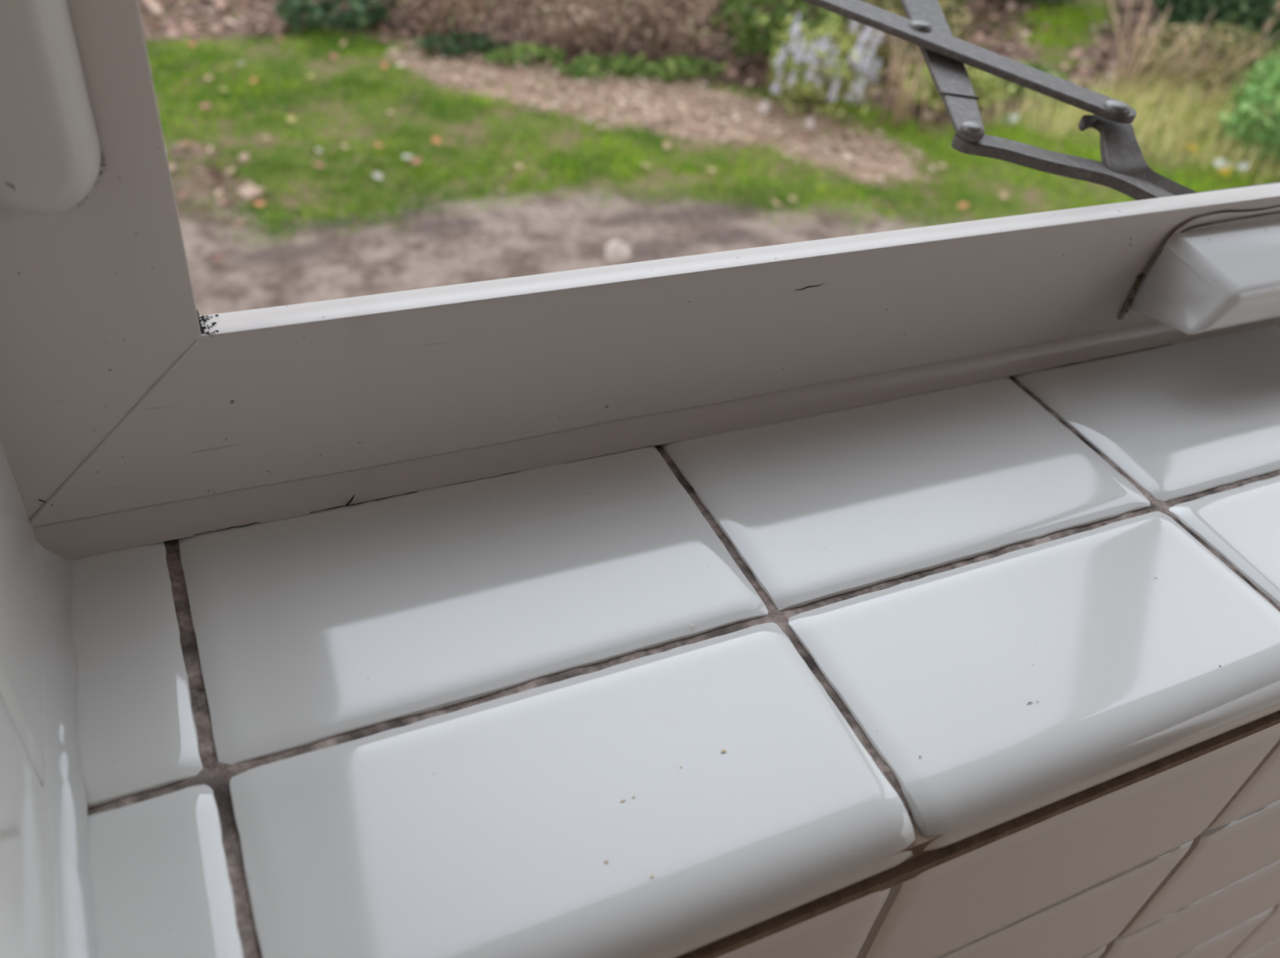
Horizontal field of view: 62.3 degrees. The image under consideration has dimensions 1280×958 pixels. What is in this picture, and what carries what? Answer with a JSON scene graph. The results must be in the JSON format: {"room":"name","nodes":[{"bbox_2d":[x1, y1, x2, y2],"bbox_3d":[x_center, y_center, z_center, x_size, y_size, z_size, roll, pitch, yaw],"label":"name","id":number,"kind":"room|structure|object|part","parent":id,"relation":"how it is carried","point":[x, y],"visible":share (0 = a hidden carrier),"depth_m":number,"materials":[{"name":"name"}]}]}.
{"room":"bathroom","nodes":[
{"label":"bathroom","id":0,"kind":"room"},
{"bbox_2d":[0,440,1279,957],"bbox_3d":[0.324,-0.274,0.248,3.500,2.500,0.237,-12,44,-22],"label":"wall","id":1,"kind":"structure","parent":0,"point":[1177,855],"depth_m":0.30,"materials":[{"name":"tile"}]},
{"bbox_2d":[0,0,1279,559],"bbox_3d":[0.676,-0.658,0.429,1.918,1.037,0.372,-12,44,-22],"label":"window","id":2,"kind":"structure","parent":1,"relation":"in","point":[131,416],"depth_m":0.31,"materials":[{"name":"paint"}]},
{"bbox_2d":[0,0,106,216],"bbox_3d":[-0.122,-0.112,0.184,0.028,0.149,0.013,-12,44,-22],"label":"handle","id":3,"kind":"object","parent":2,"relation":"attached to","point":[51,157],"visible":1,"depth_m":0.21,"materials":[{"name":"plastic"}]},
{"bbox_3d":[-0.112,-0.041,0.273,0.005,0.005,0.010,-7,42,-17],"label":"corner mould","id":4,"kind":"part","parent":2,"relation":"part of","materials":[{"name":"black"}]},
{"bbox_3d":[0.261,-0.094,0.450,0.964,0.066,0.012,-12,44,-22],"label":"rail","id":5,"kind":"part","parent":2,"relation":"part of","materials":[{"name":"paint"}]},
{"bbox_2d":[801,0,1279,200],"bbox_3d":[0.100,-0.216,0.493,0.282,0.078,0.348,-12,44,-22],"label":"window hinge","id":6,"kind":"object","parent":2,"relation":"attached to","point":[1123,168],"visible":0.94,"depth_m":0.42,"materials":[{"name":"metal"}]},
{"bbox_3d":[0.132,-0.247,0.518,0.018,0.031,0.334,5,40,-3],"label":"arm","id":7,"kind":"part","parent":6,"relation":"part of","materials":[{"name":"metal"}]},
{"bbox_3d":[0.053,-0.229,0.478,0.353,0.029,0.019,28,44,22],"label":"arm","id":8,"kind":"part","parent":6,"relation":"part of","materials":[{"name":"metal"}]},
{"bbox_3d":[0.174,-0.116,0.414,0.110,0.025,0.017,6,40,-2],"label":"arm","id":9,"kind":"part","parent":6,"relation":"part of","materials":[{"name":"metal"}]},
{"bbox_3d":[0.206,-0.127,0.430,0.057,0.027,0.045,-12,44,-22],"label":"arm","id":10,"kind":"part","parent":6,"relation":"part of","materials":[{"name":"metal"}]},
{"bbox_3d":[0.244,-0.113,0.446,0.098,0.013,0.012,-12,44,-22],"label":"plate","id":11,"kind":"part","parent":6,"relation":"part of","materials":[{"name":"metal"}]},
{"bbox_2d":[1118,205,1279,334],"bbox_3d":[0.261,-0.085,0.427,0.133,0.045,0.036,-12,44,-22],"label":"operator","id":12,"kind":"object","parent":2,"relation":"attached to","point":[1197,281],"visible":1,"depth_m":0.41,"materials":[{"name":"plastic"}]},
{"bbox_2d":[35,324,1279,957],"bbox_3d":[0.722,-0.115,0.598,1.896,0.019,0.172,-12,44,-22],"label":"window sill","id":13,"kind":"structure","parent":1,"relation":"attached to","point":[677,699],"depth_m":0.28,"materials":[{"name":"tile"}]},
{"bbox_2d":[604,623,726,877],"bbox_3d":[0.012,0.065,0.264,0.020,0.001,0.076,16,41,10],"label":"dirt specks","id":14,"kind":"object","parent":13,"relation":"on","point":[665,684],"depth_m":0.26,"materials":[{"name":"brown"}]},
{"label":"outside","id":15,"kind":"structure","parent":0,"visible":0},
{"bbox_2d":[137,0,1279,315],"bbox_3d":[-2.313,-7.117,11.762,43.500,0.059,25.700,-12,44,-22],"label":"ground","id":16,"kind":"structure","parent":15,"point":[494,242],"depth_m":5.73,"materials":[{"name":"plant"}]},
{"bbox_2d":[188,42,195,46],"bbox_3d":[-2.698,-2.622,6.379,0.040,0.012,0.046,-20,48,-29],"label":"fallen leaf","id":17,"kind":"object","parent":16,"relation":"on","point":[189,43],"visible":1,"depth_m":6.38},
{"bbox_2d":[204,74,213,79],"bbox_3d":[-2.443,-2.273,5.990,0.046,0.023,0.042,-3,41,-13],"label":"fallen leaf","id":18,"kind":"object","parent":16,"relation":"on","point":[209,77],"visible":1,"depth_m":6.00,"materials":[{"name":"beige plant"}]},
{"bbox_2d":[210,256,223,260],"bbox_3d":[-1.807,-0.946,4.527,0.052,0.028,0.058,24,43,18],"label":"fallen leaf","id":19,"kind":"object","parent":16,"relation":"on","point":[218,257],"visible":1,"depth_m":4.54,"materials":[{"name":"brown plant"}]},
{"bbox_2d":[226,167,235,173],"bbox_3d":[-1.992,-1.500,5.147,0.044,0.016,0.051,-16,46,-26],"label":"fallen leaf","id":20,"kind":"object","parent":16,"relation":"on","point":[232,169],"visible":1,"depth_m":5.15,"materials":[{"name":"beige plant"}]},
{"bbox_2d":[231,219,245,225],"bbox_3d":[-1.796,-1.149,4.741,0.049,0.024,0.058,35,47,29],"label":"fallen leaf","id":21,"kind":"object","parent":16,"relation":"on","point":[244,220],"visible":1,"depth_m":4.75,"materials":[{"name":"brown plant"}]},
{"bbox_2d":[249,77,257,83],"bbox_3d":[-2.194,-2.263,6.005,0.041,0.022,0.044,2,40,-7],"label":"fallen leaf","id":22,"kind":"object","parent":16,"relation":"on","point":[255,79],"visible":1,"depth_m":6.01,"materials":[{"name":"yellow plant"}]},
{"bbox_2d":[252,201,266,205],"bbox_3d":[-1.774,-1.285,4.940,0.054,0.009,0.048,-27,51,-34],"label":"fallen leaf","id":23,"kind":"object","parent":16,"relation":"on","point":[260,203],"visible":1,"depth_m":4.95,"materials":[{"name":"orange plant"}]},
{"bbox_2d":[259,136,271,139],"bbox_3d":[-1.937,-1.762,5.466,0.048,0.012,0.054,15,41,9],"label":"fallen leaf","id":24,"kind":"object","parent":16,"relation":"on","point":[268,137],"visible":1,"depth_m":5.47,"materials":[{"name":"beige plant"}]},
{"bbox_2d":[275,36,283,40],"bbox_3d":[-2.236,-2.732,6.562,0.044,0.014,0.052,-8,43,-18],"label":"fallen leaf","id":25,"kind":"object","parent":16,"relation":"on","point":[277,37],"visible":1,"depth_m":6.57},
{"bbox_2d":[287,114,296,122],"bbox_3d":[-1.868,-1.931,5.670,0.052,0.023,0.045,10,40,3],"label":"fallen leaf","id":26,"kind":"object","parent":16,"relation":"on","point":[291,117],"visible":1,"depth_m":5.67,"materials":[{"name":"yellow plant"}]},
{"bbox_2d":[329,53,337,59],"bbox_3d":[-1.849,-2.553,6.392,0.055,0.022,0.048,3,40,-6],"label":"fallen leaf","id":27,"kind":"object","parent":16,"relation":"on","point":[332,55],"visible":1,"depth_m":6.40,"materials":[{"name":"brown plant"}]},
{"bbox_2d":[268,0,407,32],"bbox_3d":[-1.950,-3.058,6.866,0.854,0.302,0.594,-25,50,-33],"label":"shrub","id":28,"kind":"object","parent":16,"relation":"on","point":[359,16],"visible":0.97,"depth_m":6.74,"materials":[{"name":"green plant"}]},
{"bbox_2d":[340,40,346,46],"bbox_3d":[-1.847,-2.711,6.581,0.039,0.025,0.047,-12,44,-22],"label":"fallen leaf","id":29,"kind":"object","parent":16,"relation":"on","point":[344,42],"visible":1,"depth_m":6.59,"materials":[{"name":"plant"}]},
{"bbox_2d":[341,143,349,148],"bbox_3d":[-1.536,-1.731,5.510,0.043,0.008,0.039,14,40,7],"label":"fallen leaf","id":30,"kind":"object","parent":16,"relation":"on","point":[343,145],"visible":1,"depth_m":5.51,"materials":[{"name":"beige plant"}]},
{"bbox_2d":[374,142,382,146],"bbox_3d":[-1.372,-1.756,5.560,0.042,0.010,0.046,-4,41,-14],"label":"fallen leaf","id":31,"kind":"object","parent":16,"relation":"on","point":[375,143],"visible":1,"depth_m":5.56,"materials":[{"name":"orange plant"}]},
{"bbox_2d":[381,62,387,68],"bbox_3d":[-1.544,-2.499,6.393,0.040,0.023,0.047,-29,52,-35],"label":"fallen leaf","id":32,"kind":"object","parent":16,"relation":"on","point":[384,64],"visible":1,"depth_m":6.40,"materials":[{"name":"orange plant"}]},
{"bbox_2d":[431,137,440,142],"bbox_3d":[-1.091,-1.817,5.673,0.051,0.018,0.044,-9,43,-19],"label":"fallen leaf","id":33,"kind":"object","parent":16,"relation":"on","point":[437,140],"visible":1,"depth_m":5.68,"materials":[{"name":"orange plant"}]},
{"bbox_2d":[382,0,533,41],"bbox_3d":[-1.212,-3.200,6.934,1.030,0.574,0.992,0,41,-9],"label":"shrub","id":34,"kind":"object","parent":16,"relation":"on","point":[447,16],"visible":0.91,"depth_m":6.83,"materials":[{"name":"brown plant"}]},
{"bbox_2d":[413,29,507,58],"bbox_3d":[-1.134,-2.757,6.746,0.602,0.170,0.278,-12,44,-22],"label":"weed","id":35,"kind":"object","parent":16,"relation":"on","point":[481,40],"visible":0.97,"depth_m":6.69,"materials":[{"name":"green plant"}]},
{"bbox_2d":[514,162,522,168],"bbox_3d":[-0.639,-1.651,5.575,0.048,0.018,0.043,9,40,1],"label":"fallen leaf","id":36,"kind":"object","parent":16,"relation":"on","point":[517,164],"visible":1,"depth_m":5.58,"materials":[{"name":"beige plant"}]},
{"bbox_2d":[482,42,567,66],"bbox_3d":[-0.712,-2.675,6.710,0.577,0.159,0.228,-12,44,-22],"label":"weed","id":37,"kind":"object","parent":16,"relation":"on","point":[532,49],"visible":0.98,"depth_m":6.67,"materials":[{"name":"green plant"}]},
{"bbox_2d":[506,0,666,61],"bbox_3d":[-0.320,-3.073,6.911,1.168,0.632,0.953,-12,44,-22],"label":"shrub","id":38,"kind":"object","parent":16,"relation":"on","point":[592,33],"visible":0.88,"depth_m":6.79,"materials":[{"name":"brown plant"}]},
{"bbox_2d":[551,53,648,81],"bbox_3d":[-0.237,-2.610,6.714,0.673,0.176,0.240,-12,44,-22],"label":"weed","id":39,"kind":"object","parent":16,"relation":"on","point":[615,63],"visible":0.95,"depth_m":6.67,"materials":[{"name":"green plant"}]},
{"bbox_2d":[604,240,631,265],"bbox_3d":[-0.102,-1.031,4.906,0.132,0.172,0.100,-12,44,-22],"label":"stone","id":40,"kind":"object","parent":16,"relation":"on","point":[617,252],"visible":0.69,"depth_m":4.87,"materials":[{"name":"beige stone"}]},
{"bbox_2d":[640,163,651,167],"bbox_3d":[0.029,-1.689,5.696,0.055,0.020,0.049,20,42,14],"label":"fallen leaf","id":41,"kind":"object","parent":16,"relation":"on","point":[642,164],"visible":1,"depth_m":5.71,"materials":[{"name":"beige plant"}]},
{"bbox_2d":[383,40,934,182],"bbox_3d":[0.110,-2.333,6.485,3.438,0.086,1.169,15,41,8],"label":"garden path","id":42,"kind":"structure","parent":16,"relation":"on","point":[803,147],"depth_m":6.39,"materials":[{"name":"brown plant"}]},
{"bbox_2d":[662,141,671,148],"bbox_3d":[0.151,-1.873,5.939,0.053,0.021,0.046,30,45,24],"label":"fallen leaf","id":43,"kind":"object","parent":16,"relation":"on","point":[666,144],"visible":1,"depth_m":5.95,"materials":[{"name":"beige plant"}]},
{"bbox_2d":[138,0,1198,210],"bbox_3d":[1.629,-3.925,8.603,13.117,0.174,5.524,-12,44,-22],"label":"leaf litter","id":44,"kind":"object","parent":16,"relation":"on","point":[248,190],"visible":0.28,"depth_m":7.04,"materials":[{"name":"brown plant"}]},
{"bbox_2d":[179,141,189,146],"bbox_3d":[-2.294,-1.693,5.337,0.043,0.014,0.049,9,40,1],"label":"fallen leaf","id":45,"kind":"object","parent":44,"relation":"on","point":[185,142],"visible":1,"depth_m":5.34,"materials":[{"name":"brown plant"}]},
{"bbox_2d":[635,54,727,80],"bbox_3d":[0.252,-2.609,6.765,0.651,0.176,0.222,-12,44,-22],"label":"weed","id":46,"kind":"object","parent":16,"relation":"on","point":[689,65],"visible":0.98,"depth_m":6.74,"materials":[{"name":"green plant"}]},
{"bbox_2d":[627,0,738,69],"bbox_3d":[0.251,-2.986,6.957,0.684,0.558,0.693,20,41,14],"label":"shrub","id":47,"kind":"object","parent":16,"relation":"on","point":[701,34],"visible":0.93,"depth_m":6.84,"materials":[{"name":"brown plant"}]},
{"bbox_2d":[142,0,1279,247],"bbox_3d":[0.657,-2.572,6.870,10.763,0.090,5.016,-12,44,-22],"label":"grass","id":48,"kind":"structure","parent":16,"relation":"on","point":[1056,20],"depth_m":5.95,"materials":[{"name":"green plant"}]},
{"bbox_2d":[199,102,212,107],"bbox_3d":[-2.333,-2.005,5.679,0.061,0.014,0.055,17,41,10],"label":"fallen leaf","id":49,"kind":"object","parent":48,"relation":"on","point":[204,105],"visible":1,"depth_m":5.69,"materials":[{"name":"brown plant"}]},
{"bbox_2d":[313,162,324,168],"bbox_3d":[-1.598,-1.566,5.276,0.059,0.015,0.052,23,42,18],"label":"fallen leaf","id":50,"kind":"object","parent":48,"relation":"on","point":[319,165],"visible":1,"depth_m":5.29,"materials":[{"name":"orange plant"}]},
{"bbox_2d":[372,172,382,179],"bbox_3d":[-1.312,-1.519,5.296,0.051,0.023,0.045,9,40,1],"label":"fallen leaf","id":51,"kind":"object","parent":48,"relation":"on","point":[376,175],"visible":1,"depth_m":5.30,"materials":[{"name":"white plant"}]},
{"bbox_2d":[402,154,413,159],"bbox_3d":[-1.207,-1.673,5.491,0.053,0.008,0.048,-4,42,-14],"label":"fallen leaf","id":52,"kind":"object","parent":48,"relation":"on","point":[405,156],"visible":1,"depth_m":5.50,"materials":[{"name":"white plant"}]},
{"bbox_2d":[410,157,422,164],"bbox_3d":[-1.152,-1.637,5.447,0.059,0.018,0.053,17,41,10],"label":"fallen leaf","id":53,"kind":"object","parent":48,"relation":"on","point":[415,161],"visible":1,"depth_m":5.46,"materials":[{"name":"orange plant"}]},
{"bbox_2d":[706,168,717,171],"bbox_3d":[0.389,-1.682,5.760,0.055,0.010,0.050,22,42,16],"label":"fallen leaf","id":54,"kind":"object","parent":48,"relation":"on","point":[707,169],"visible":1,"depth_m":5.77,"materials":[{"name":"beige plant"}]},
{"bbox_2d":[757,99,770,115],"bbox_3d":[0.768,-2.284,6.547,0.088,0.121,0.070,-12,44,-22],"label":"stone","id":55,"kind":"object","parent":16,"relation":"on","point":[764,107],"visible":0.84,"depth_m":6.52,"materials":[{"name":"beige stone"}]},
{"bbox_2d":[771,200,779,205],"bbox_3d":[0.713,-1.447,5.544,0.044,0.024,0.039,-18,46,-27],"label":"fallen leaf","id":56,"kind":"object","parent":16,"relation":"on","point":[775,202],"visible":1,"depth_m":5.55,"materials":[{"name":"beige plant"}]},
{"bbox_2d":[707,0,851,69],"bbox_3d":[0.941,-3.188,7.072,1.137,0.837,0.876,-12,44,-22],"label":"leafy shrub","id":57,"kind":"object","parent":16,"relation":"on","point":[765,44],"visible":0.59,"depth_m":6.96,"materials":[{"name":"green plant"}]},
{"bbox_2d":[789,195,796,200],"bbox_3d":[0.808,-1.481,5.591,0.044,0.010,0.050,4,40,-5],"label":"fallen leaf","id":58,"kind":"object","parent":16,"relation":"on","point":[791,198],"visible":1,"depth_m":5.60,"materials":[{"name":"beige plant"}]},
{"bbox_2d":[804,115,814,132],"bbox_3d":[1.024,-2.143,6.418,0.064,0.141,0.059,-12,44,-22],"label":"stone","id":59,"kind":"object","parent":16,"relation":"on","point":[809,123],"visible":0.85,"depth_m":6.39,"materials":[{"name":"white stone"}]},
{"bbox_2d":[763,13,885,119],"bbox_3d":[1.130,-2.567,6.500,0.729,0.674,0.736,0,41,-9],"label":"flowering bush","id":60,"kind":"object","parent":16,"relation":"on","point":[806,51],"visible":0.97,"depth_m":6.40,"materials":[{"name":"white plant"}]},
{"bbox_2d":[824,0,971,72],"bbox_3d":[1.760,-3.134,7.319,1.089,0.607,0.914,11,40,4],"label":"bush","id":61,"kind":"object","parent":16,"relation":"on","point":[883,54],"visible":0.29,"depth_m":7.21,"materials":[{"name":"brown plant"}]},
{"bbox_2d":[879,36,966,133],"bbox_3d":[1.656,-2.392,6.444,0.366,0.564,0.491,-12,44,-22],"label":"stalks","id":62,"kind":"object","parent":16,"relation":"on","point":[892,74],"visible":0.91,"depth_m":6.49},
{"bbox_2d":[893,0,967,9],"bbox_3d":[2.131,-4.134,8.419,1.284,0.786,1.029,-12,44,-22],"label":"leafy bush","id":63,"kind":"object","parent":16,"relation":"on","point":[962,2],"visible":0.08,"depth_m":8.56,"materials":[{"name":"green plant"}]},
{"bbox_2d":[938,163,946,168],"bbox_3d":[1.755,-1.819,6.147,0.044,0.011,0.049,0,41,-9],"label":"fallen leaf","id":64,"kind":"object","parent":16,"relation":"on","point":[943,165],"visible":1,"depth_m":6.15,"materials":[{"name":"beige plant"}]},
{"bbox_2d":[895,61,1017,113],"bbox_3d":[2.013,-2.538,6.851,0.849,0.336,0.575,-12,44,-22],"label":"weed","id":65,"kind":"object","parent":16,"relation":"on","point":[977,82],"visible":0.43,"depth_m":6.75,"materials":[{"name":"green plant"}]},
{"bbox_2d":[957,202,969,208],"bbox_3d":[1.761,-1.493,5.767,0.050,0.027,0.055,-27,51,-34],"label":"fallen leaf","id":66,"kind":"object","parent":16,"relation":"on","point":[962,205],"visible":1,"depth_m":5.77,"materials":[{"name":"orange plant"}]},
{"bbox_2d":[999,191,1008,199],"bbox_3d":[2.035,-1.589,5.921,0.054,0.020,0.047,16,41,9],"label":"fallen leaf","id":67,"kind":"object","parent":16,"relation":"on","point":[1002,194],"visible":1,"depth_m":5.92,"materials":[{"name":"beige plant"}]},
{"bbox_2d":[1001,113,1018,135],"bbox_3d":[2.327,-2.216,6.632,0.131,0.151,0.093,-12,44,-22],"label":"flower","id":68,"kind":"object","parent":16,"relation":"on","point":[1017,114],"visible":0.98,"depth_m":6.61,"materials":[{"name":"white plant"}]},
{"bbox_2d":[992,58,1075,103],"bbox_3d":[2.701,-2.745,7.299,0.601,0.280,0.505,-12,44,-22],"label":"bush","id":69,"kind":"object","parent":16,"relation":"on","point":[1063,75],"visible":0.31,"depth_m":7.23,"materials":[{"name":"green plant"}]},
{"bbox_2d":[1017,0,1075,8],"bbox_3d":[3.276,-4.527,8.945,1.414,0.952,1.318,13,40,6],"label":"bush","id":70,"kind":"object","parent":16,"relation":"on","point":[1049,2],"visible":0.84,"depth_m":9.10,"materials":[{"name":"green plant"}]},
{"bbox_2d":[982,41,1279,184],"bbox_3d":[4.309,-2.345,7.005,4.139,0.340,2.416,-11,43,-21],"label":"dry grass","id":71,"kind":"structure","parent":16,"relation":"on","point":[1206,117],"depth_m":6.89,"materials":[{"name":"beige plant"}]},
{"bbox_2d":[1109,0,1197,106],"bbox_3d":[3.308,-2.910,7.114,0.503,0.819,0.556,-12,44,-22],"label":"stalks","id":72,"kind":"object","parent":16,"relation":"on","point":[1142,24],"visible":0.8,"depth_m":7.08},
{"bbox_2d":[1183,143,1197,164],"bbox_3d":[3.426,-2.032,6.624,0.088,0.146,0.068,26,43,20],"label":"flower","id":73,"kind":"object","parent":16,"relation":"on","point":[1188,147],"visible":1,"depth_m":6.59,"materials":[{"name":"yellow plant"}]},
{"bbox_2d":[1130,22,1279,100],"bbox_3d":[4.078,-3.003,7.598,1.284,0.556,0.860,-12,44,-22],"label":"ornamental grass","id":74,"kind":"object","parent":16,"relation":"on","point":[1162,42],"depth_m":7.46,"materials":[{"name":"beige plant"}]},
{"bbox_2d":[1142,9,1279,116],"bbox_3d":[3.889,-2.731,7.120,0.770,0.656,0.929,14,40,7],"label":"stalks","id":75,"kind":"object","parent":16,"relation":"on","point":[1184,49],"visible":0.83,"depth_m":7.17},
{"bbox_2d":[1162,0,1263,17],"bbox_3d":[5.063,-4.585,9.091,1.531,1.204,1.547,28,44,23],"label":"bush","id":76,"kind":"object","parent":16,"relation":"on","point":[1205,2],"visible":0.08,"depth_m":9.21,"materials":[{"name":"green plant"}]},
{"bbox_2d":[1149,0,1279,62],"bbox_3d":[4.669,-3.703,8.295,1.115,0.836,1.235,31,45,25],"label":"bush","id":77,"kind":"object","parent":16,"relation":"on","point":[1177,14],"visible":0.55,"depth_m":8.05,"materials":[{"name":"green plant"}]},
{"bbox_2d":[1213,158,1230,179],"bbox_3d":[3.515,-1.873,6.444,0.089,0.155,0.092,33,46,27],"label":"flower","id":78,"kind":"object","parent":16,"relation":"on","point":[1220,162],"visible":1,"depth_m":6.42,"materials":[{"name":"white plant"}]},
{"bbox_2d":[1214,167,1231,188],"bbox_3d":[3.495,-1.808,6.363,0.094,0.153,0.085,-12,44,-22],"label":"flower","id":79,"kind":"object","parent":16,"relation":"on","point":[1222,171],"visible":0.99,"depth_m":6.34,"materials":[{"name":"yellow plant"}]},
{"bbox_2d":[1233,162,1248,183],"bbox_3d":[3.657,-1.862,6.464,0.107,0.143,0.060,-19,47,-28],"label":"flower","id":80,"kind":"object","parent":16,"relation":"on","point":[1242,166],"visible":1,"depth_m":6.44,"materials":[{"name":"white plant"}]},
{"bbox_2d":[1214,49,1279,164],"bbox_3d":[4.103,-2.323,6.627,1.133,0.765,0.866,3,40,-6],"label":"round bush","id":81,"kind":"object","parent":16,"relation":"on","point":[1251,94],"visible":0.95,"depth_m":6.55,"materials":[{"name":"green plant"}]},
{"bbox_2d":[1248,0,1279,63],"bbox_3d":[4.878,-3.782,7.805,0.399,1.638,0.370,-12,44,-22],"label":"bare sapling","id":82,"kind":"object","parent":16,"relation":"on","point":[1271,21],"visible":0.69,"depth_m":8.00,"materials":[{"name":"plant"}]}
]}

